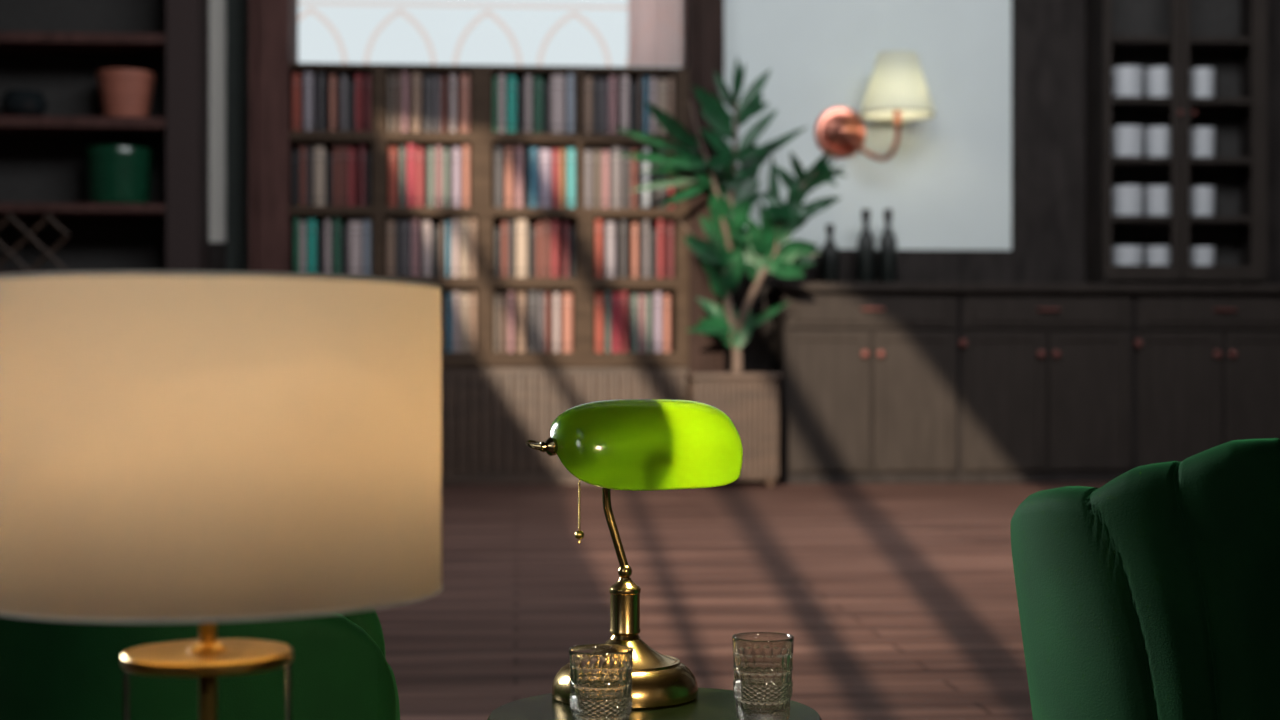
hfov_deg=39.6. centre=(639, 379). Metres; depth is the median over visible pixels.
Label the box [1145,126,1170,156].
cup
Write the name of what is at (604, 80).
book
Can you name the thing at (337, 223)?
book
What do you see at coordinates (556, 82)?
book
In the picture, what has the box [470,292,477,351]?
book
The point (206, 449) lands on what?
table lamp
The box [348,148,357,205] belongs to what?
book
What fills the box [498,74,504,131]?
book
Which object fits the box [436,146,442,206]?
book
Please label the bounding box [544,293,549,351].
book
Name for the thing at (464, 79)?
book
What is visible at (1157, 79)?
cup
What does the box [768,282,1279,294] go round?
countertop
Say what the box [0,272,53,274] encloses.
shelf
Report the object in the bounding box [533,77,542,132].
book
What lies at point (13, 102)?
glass bowl
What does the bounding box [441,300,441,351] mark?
book
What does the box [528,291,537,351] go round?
book
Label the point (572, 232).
book
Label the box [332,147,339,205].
book
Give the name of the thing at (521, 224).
book
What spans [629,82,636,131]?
book
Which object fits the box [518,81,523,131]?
book
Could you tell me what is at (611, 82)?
book
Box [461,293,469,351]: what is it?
book
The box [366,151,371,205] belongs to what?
book
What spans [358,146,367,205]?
book
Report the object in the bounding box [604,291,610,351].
book
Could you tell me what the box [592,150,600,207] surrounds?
book
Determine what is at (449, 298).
book
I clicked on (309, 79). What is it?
book
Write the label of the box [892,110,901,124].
socket
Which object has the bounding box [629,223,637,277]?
book
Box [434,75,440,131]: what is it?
book
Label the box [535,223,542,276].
book
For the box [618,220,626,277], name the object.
book
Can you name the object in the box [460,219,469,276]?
book
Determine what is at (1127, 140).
cup
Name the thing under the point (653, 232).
book
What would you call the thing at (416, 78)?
book
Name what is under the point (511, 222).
book
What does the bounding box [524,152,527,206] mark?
book
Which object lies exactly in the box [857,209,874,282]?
wine bottle
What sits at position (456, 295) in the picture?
book
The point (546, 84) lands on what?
book
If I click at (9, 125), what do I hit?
shelf
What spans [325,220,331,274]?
book
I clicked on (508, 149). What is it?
book
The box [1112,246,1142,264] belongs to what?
cup
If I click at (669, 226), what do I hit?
book
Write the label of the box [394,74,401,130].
book
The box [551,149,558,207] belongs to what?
book
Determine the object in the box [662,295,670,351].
book
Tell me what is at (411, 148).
book
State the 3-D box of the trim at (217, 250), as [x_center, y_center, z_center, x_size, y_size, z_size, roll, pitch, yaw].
[-3.558,-0.147,14.758,0.257,1.984,0.060,0,0,-4]
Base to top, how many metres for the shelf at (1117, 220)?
0.050 m
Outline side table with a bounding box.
[487,688,821,719]
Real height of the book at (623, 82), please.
0.479 m
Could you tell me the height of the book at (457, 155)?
0.485 m
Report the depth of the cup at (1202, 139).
14.99 m
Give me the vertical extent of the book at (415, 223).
0.469 m
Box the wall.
[724,0,1011,249]
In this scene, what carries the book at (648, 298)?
on the bookcase at (492, 403)
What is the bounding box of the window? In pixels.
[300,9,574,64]
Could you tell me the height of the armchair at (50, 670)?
0.773 m
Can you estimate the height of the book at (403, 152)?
0.484 m
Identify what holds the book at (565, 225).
on the bookcase at (492, 403)
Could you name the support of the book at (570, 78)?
on the bookcase at (492, 403)
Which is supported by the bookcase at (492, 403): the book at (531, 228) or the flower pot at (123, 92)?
the book at (531, 228)
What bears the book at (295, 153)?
on the bookcase at (492, 403)
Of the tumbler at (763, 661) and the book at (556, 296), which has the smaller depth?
the tumbler at (763, 661)
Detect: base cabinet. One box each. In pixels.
[774,292,958,483]
[958,292,1132,482]
[1133,293,1279,467]
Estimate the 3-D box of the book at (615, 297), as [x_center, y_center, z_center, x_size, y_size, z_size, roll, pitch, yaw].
[-0.206,-0.469,14.655,0.062,0.484,0.340,0,0,-4]
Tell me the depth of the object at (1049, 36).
15.22 m
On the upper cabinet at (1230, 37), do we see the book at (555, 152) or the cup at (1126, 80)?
the cup at (1126, 80)
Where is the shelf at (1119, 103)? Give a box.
[1112,96,1250,110]
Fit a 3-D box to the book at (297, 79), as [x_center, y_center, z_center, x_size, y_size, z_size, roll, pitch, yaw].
[-2.776,-2.233,14.451,0.061,0.461,0.340,0,0,-4]
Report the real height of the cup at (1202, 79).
0.269 m
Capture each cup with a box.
[1112,66,1142,96]
[1112,125,1142,155]
[1112,185,1142,214]
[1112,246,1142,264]
[1145,66,1170,96]
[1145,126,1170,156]
[1145,185,1170,215]
[1145,246,1170,264]
[1190,67,1214,96]
[1190,127,1214,156]
[1190,186,1214,215]
[1190,246,1214,265]
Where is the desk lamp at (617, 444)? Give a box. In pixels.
[526,399,742,709]
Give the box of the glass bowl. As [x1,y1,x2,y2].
[0,90,47,115]
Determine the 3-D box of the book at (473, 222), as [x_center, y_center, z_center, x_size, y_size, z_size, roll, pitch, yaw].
[-1.361,-1.069,14.556,0.057,0.474,0.340,0,0,-4]
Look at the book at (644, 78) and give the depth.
14.51 m
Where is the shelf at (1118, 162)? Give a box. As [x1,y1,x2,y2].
[1112,156,1250,168]
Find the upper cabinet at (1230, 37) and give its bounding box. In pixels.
[1086,0,1267,283]
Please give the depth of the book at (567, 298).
14.46 m
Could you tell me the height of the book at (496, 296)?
0.468 m
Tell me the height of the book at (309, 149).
0.473 m
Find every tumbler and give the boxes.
[569,644,632,719]
[732,632,793,719]
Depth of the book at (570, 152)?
14.44 m
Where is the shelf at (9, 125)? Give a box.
[0,116,164,135]
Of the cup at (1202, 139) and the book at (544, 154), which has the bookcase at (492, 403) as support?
the book at (544, 154)
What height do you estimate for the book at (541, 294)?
0.486 m
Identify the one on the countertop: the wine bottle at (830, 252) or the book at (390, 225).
the wine bottle at (830, 252)
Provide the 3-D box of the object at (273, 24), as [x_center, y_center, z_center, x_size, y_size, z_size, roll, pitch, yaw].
[-2.989,-2.855,14.512,0.316,7.400,0.630,0,0,-4]
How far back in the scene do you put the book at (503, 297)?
14.40 m
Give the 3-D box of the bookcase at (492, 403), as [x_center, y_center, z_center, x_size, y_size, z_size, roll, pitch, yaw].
[-1.220,-0.849,14.601,3.217,3.387,0.540,0,0,-4]
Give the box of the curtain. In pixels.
[628,0,685,66]
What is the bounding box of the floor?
[375,480,1107,719]
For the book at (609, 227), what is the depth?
14.48 m
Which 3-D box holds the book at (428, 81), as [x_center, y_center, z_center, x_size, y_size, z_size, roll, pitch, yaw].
[-1.723,-2.230,14.524,0.080,0.455,0.340,0,0,-4]
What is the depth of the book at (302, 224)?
14.31 m
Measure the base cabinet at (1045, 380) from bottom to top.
1.565 m
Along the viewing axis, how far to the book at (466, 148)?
14.39 m
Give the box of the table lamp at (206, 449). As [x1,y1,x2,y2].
[0,271,442,719]
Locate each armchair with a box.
[0,609,399,719]
[1010,438,1279,719]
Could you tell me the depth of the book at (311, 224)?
14.29 m
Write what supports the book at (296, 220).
on the bookcase at (492, 403)
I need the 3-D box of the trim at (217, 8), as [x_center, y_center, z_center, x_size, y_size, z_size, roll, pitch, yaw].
[-3.550,-3.847,14.773,0.237,5.416,0.030,0,0,-4]
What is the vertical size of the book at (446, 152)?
0.472 m
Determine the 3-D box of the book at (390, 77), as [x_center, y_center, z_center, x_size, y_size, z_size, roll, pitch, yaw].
[-2.030,-2.238,14.527,0.046,0.471,0.340,0,0,-4]
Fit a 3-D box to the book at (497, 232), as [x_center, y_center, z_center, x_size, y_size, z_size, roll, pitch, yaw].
[-1.168,-1.035,14.566,0.050,0.405,0.340,0,0,-4]
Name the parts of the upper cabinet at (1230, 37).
panel, door, door, panel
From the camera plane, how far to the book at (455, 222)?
14.38 m
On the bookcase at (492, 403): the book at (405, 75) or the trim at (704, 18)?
the book at (405, 75)
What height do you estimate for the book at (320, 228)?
0.414 m
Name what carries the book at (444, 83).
on the bookcase at (492, 403)
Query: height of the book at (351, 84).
0.407 m
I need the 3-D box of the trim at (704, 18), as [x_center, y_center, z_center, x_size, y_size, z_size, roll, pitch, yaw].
[0.526,-2.855,14.758,0.278,7.400,0.630,0,0,-4]
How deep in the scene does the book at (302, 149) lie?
14.30 m
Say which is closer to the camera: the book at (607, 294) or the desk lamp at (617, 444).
the desk lamp at (617, 444)
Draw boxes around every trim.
[209,0,225,242]
[209,242,225,271]
[226,0,248,272]
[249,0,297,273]
[685,0,723,372]
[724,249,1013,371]
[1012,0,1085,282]
[1266,0,1279,283]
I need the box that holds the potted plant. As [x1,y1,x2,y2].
[615,57,847,487]
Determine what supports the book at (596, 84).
on the bookcase at (492, 403)
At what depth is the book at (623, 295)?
14.47 m
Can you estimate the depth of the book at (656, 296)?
14.51 m
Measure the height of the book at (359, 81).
0.464 m
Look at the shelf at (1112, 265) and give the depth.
14.83 m
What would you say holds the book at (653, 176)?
on the bookcase at (492, 403)
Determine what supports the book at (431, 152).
on the bookcase at (492, 403)
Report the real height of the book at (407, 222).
0.470 m
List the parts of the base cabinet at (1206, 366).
door, knob, drawer pull, knob, door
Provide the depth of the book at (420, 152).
14.35 m
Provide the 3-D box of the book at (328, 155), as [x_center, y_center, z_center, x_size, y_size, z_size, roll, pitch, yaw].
[-2.520,-1.611,14.488,0.045,0.427,0.340,0,0,-4]
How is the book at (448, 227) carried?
on the bookcase at (492, 403)
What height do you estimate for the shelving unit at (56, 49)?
7.000 m
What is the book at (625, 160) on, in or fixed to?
on the bookcase at (492, 403)
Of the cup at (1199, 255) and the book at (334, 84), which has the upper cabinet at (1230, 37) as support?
the cup at (1199, 255)
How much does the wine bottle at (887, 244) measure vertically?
0.636 m
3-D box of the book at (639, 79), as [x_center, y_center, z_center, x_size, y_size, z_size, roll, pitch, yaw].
[-0.009,-2.237,14.654,0.036,0.469,0.340,0,0,-4]
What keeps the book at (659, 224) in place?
on the bookcase at (492, 403)
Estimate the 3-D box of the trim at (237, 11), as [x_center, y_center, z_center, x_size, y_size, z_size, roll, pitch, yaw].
[-3.336,-2.855,14.773,0.196,7.400,0.060,0,0,-4]
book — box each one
[292,73,302,129]
[292,150,298,205]
[294,218,300,273]
[299,146,306,205]
[299,221,305,273]
[303,72,316,129]
[306,219,319,274]
[307,147,312,205]
[313,147,328,205]
[317,73,327,129]
[317,225,324,274]
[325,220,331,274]
[326,153,331,205]
[329,75,339,130]
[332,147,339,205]
[332,218,344,275]
[340,75,349,130]
[340,146,347,205]
[342,226,347,275]
[348,81,354,130]
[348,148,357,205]
[348,221,362,276]
[355,74,363,130]
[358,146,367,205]
[363,220,371,276]
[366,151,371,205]
[386,220,395,276]
[387,74,393,130]
[388,147,399,205]
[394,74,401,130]
[396,219,403,276]
[400,147,406,205]
[402,72,409,130]
[404,219,410,276]
[407,144,415,206]
[411,73,422,130]
[411,219,420,276]
[416,148,425,206]
[422,221,432,276]
[423,76,433,131]
[427,148,435,206]
[432,226,439,276]
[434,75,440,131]
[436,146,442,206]
[440,222,444,276]
[441,76,447,131]
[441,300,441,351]
[442,294,445,351]
[443,149,450,206]
[445,221,451,276]
[446,294,452,351]
[450,74,456,131]
[452,219,459,276]
[453,147,461,206]
[453,291,459,351]
[459,74,470,131]
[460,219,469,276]
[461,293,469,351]
[463,145,470,206]
[470,219,477,276]
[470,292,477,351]
[493,77,496,131]
[494,147,502,206]
[494,227,500,276]
[494,294,499,351]
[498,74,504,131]
[500,294,507,351]
[501,222,507,276]
[505,146,512,206]
[506,76,515,131]
[508,291,513,351]
[509,220,514,276]
[515,146,522,206]
[516,219,527,276]
[517,292,525,351]
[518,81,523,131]
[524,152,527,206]
[525,75,531,131]
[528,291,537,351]
[529,148,537,206]
[529,226,534,276]
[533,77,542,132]
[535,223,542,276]
[538,292,543,351]
[539,149,550,206]
[543,82,548,132]
[543,219,550,276]
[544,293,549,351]
[549,75,563,132]
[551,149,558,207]
[551,220,558,276]
[553,293,559,351]
[559,149,564,207]
[561,222,568,276]
[562,293,572,351]
[565,74,574,132]
[566,148,575,207]
[569,227,575,276]
[583,77,591,132]
[583,150,591,207]
[592,78,600,132]
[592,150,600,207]
[594,219,602,276]
[594,292,602,351]
[601,78,606,132]
[601,150,608,207]
[604,222,615,277]
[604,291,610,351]
[607,76,615,132]
[609,148,621,207]
[611,293,619,351]
[618,75,628,132]
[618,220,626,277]
[620,291,627,351]
[622,149,629,207]
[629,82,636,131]
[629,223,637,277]
[629,295,637,351]
[630,149,636,207]
[636,77,641,132]
[638,295,644,351]
[640,147,649,207]
[640,220,649,277]
[642,76,647,133]
[645,295,651,351]
[648,77,655,133]
[650,162,656,207]
[650,229,656,277]
[652,292,661,351]
[654,220,663,277]
[656,79,665,133]
[657,150,665,207]
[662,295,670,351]
[664,222,673,277]
[666,77,674,133]
[666,150,673,207]
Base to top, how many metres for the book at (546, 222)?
0.472 m
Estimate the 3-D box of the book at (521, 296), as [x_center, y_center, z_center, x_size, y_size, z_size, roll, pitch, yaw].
[-0.973,-0.469,14.595,0.073,0.484,0.340,0,0,-4]
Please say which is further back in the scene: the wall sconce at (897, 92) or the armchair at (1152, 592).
the wall sconce at (897, 92)
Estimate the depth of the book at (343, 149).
14.33 m
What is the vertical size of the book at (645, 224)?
0.472 m
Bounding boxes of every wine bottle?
[821,224,838,282]
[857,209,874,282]
[879,209,896,282]
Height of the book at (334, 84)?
0.452 m
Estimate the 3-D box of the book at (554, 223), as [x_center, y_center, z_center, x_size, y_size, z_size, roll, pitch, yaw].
[-0.701,-1.066,14.606,0.057,0.467,0.340,0,0,-4]
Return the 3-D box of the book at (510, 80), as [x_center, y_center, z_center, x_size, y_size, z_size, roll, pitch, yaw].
[-1.056,-2.233,14.585,0.083,0.461,0.340,0,0,-4]
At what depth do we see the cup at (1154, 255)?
14.96 m
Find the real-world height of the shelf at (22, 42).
0.079 m
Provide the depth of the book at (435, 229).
14.36 m
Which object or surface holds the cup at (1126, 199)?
on the upper cabinet at (1230, 37)
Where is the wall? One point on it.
(946, 184)
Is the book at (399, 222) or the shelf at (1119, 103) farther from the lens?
the shelf at (1119, 103)
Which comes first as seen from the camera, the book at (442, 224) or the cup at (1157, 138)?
the book at (442, 224)
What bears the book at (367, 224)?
on the bookcase at (492, 403)
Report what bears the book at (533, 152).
on the bookcase at (492, 403)
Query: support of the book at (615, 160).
on the bookcase at (492, 403)
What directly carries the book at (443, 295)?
on the bookcase at (492, 403)
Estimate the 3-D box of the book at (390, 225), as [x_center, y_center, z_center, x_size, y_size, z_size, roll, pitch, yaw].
[-2.026,-1.059,14.506,0.066,0.454,0.340,0,0,-4]
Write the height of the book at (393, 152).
0.482 m
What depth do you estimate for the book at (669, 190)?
14.51 m
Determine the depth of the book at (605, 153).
14.48 m
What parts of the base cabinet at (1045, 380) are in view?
door, knob, drawer pull, knob, door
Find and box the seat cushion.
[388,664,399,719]
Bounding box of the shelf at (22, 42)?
[0,32,164,53]
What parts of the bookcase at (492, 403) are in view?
panel, shelf, shelf, shelf, shelf, shelf, panel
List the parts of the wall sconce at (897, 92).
wall plate, arm, lamp shade, shade trim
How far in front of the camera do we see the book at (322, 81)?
14.31 m
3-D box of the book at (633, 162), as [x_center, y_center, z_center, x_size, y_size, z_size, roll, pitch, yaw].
[-0.059,-1.640,14.640,0.053,0.485,0.340,0,0,-4]
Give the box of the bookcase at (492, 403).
[290,63,688,484]
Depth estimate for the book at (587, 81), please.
14.47 m
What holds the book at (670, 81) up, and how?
on the bookcase at (492, 403)
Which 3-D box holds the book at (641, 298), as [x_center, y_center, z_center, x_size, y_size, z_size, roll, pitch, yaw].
[0.006,-0.461,14.648,0.042,0.467,0.340,0,0,-4]
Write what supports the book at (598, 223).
on the bookcase at (492, 403)
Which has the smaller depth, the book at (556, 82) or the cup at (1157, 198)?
the book at (556, 82)
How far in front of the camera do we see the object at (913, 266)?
15.11 m
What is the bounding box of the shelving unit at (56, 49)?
[0,0,208,274]
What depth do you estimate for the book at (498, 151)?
14.41 m
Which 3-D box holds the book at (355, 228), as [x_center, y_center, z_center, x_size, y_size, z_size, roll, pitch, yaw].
[-2.314,-1.057,14.502,0.108,0.448,0.340,0,0,-4]
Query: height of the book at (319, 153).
0.478 m
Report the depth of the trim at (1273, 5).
15.36 m
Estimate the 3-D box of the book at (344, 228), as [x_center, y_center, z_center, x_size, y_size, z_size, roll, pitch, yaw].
[-2.393,-1.036,14.484,0.039,0.406,0.340,0,0,-4]
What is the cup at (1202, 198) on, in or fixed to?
on the upper cabinet at (1230, 37)
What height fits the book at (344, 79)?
0.452 m
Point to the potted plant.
(750, 400)
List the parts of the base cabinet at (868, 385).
door, knob, drawer pull, knob, door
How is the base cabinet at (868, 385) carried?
on the floor
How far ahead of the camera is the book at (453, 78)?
14.38 m
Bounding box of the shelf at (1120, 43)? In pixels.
[1112,35,1250,51]
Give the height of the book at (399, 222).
0.469 m
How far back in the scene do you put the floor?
7.00 m
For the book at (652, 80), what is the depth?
14.50 m
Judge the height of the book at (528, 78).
0.476 m
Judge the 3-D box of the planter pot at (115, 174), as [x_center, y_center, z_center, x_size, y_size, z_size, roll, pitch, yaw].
[-4.230,-1.639,14.435,0.532,0.465,0.532,0,0,-4]
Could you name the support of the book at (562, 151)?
on the bookcase at (492, 403)
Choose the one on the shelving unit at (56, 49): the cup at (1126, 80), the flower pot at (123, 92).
the flower pot at (123, 92)
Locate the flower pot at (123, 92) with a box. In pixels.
[96,68,155,116]
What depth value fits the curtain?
14.85 m
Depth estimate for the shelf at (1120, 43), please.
14.95 m
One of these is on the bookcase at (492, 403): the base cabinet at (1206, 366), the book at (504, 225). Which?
the book at (504, 225)
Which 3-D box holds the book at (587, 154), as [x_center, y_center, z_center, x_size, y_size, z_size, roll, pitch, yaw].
[-0.431,-1.633,14.615,0.068,0.472,0.340,0,0,-4]
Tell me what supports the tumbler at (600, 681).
on the side table
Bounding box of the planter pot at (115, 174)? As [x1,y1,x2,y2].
[85,145,152,203]
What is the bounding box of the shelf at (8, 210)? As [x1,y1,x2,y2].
[0,203,164,217]
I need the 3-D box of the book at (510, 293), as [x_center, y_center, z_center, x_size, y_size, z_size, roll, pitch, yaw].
[-1.057,-0.472,14.582,0.048,0.491,0.340,0,0,-4]
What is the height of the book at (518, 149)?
0.503 m
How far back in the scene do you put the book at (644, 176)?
14.51 m
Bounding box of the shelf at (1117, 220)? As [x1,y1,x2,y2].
[1112,215,1250,225]
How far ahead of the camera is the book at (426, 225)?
14.37 m
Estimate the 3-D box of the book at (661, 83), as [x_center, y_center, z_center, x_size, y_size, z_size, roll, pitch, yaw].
[0.170,-2.229,14.674,0.067,0.452,0.340,0,0,-4]
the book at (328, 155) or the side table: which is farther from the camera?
the book at (328, 155)
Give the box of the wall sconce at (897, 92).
[815,50,934,160]
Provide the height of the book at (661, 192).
0.475 m
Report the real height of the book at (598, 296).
0.488 m
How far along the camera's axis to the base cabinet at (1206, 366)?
14.71 m
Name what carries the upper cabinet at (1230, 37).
on the countertop
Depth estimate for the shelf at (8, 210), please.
14.17 m
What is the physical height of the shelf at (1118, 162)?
0.050 m
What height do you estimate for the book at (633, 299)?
0.469 m
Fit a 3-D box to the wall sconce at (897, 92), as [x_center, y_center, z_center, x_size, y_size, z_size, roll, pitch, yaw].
[2.026,-2.266,14.914,0.623,0.883,0.997,0,0,-36]

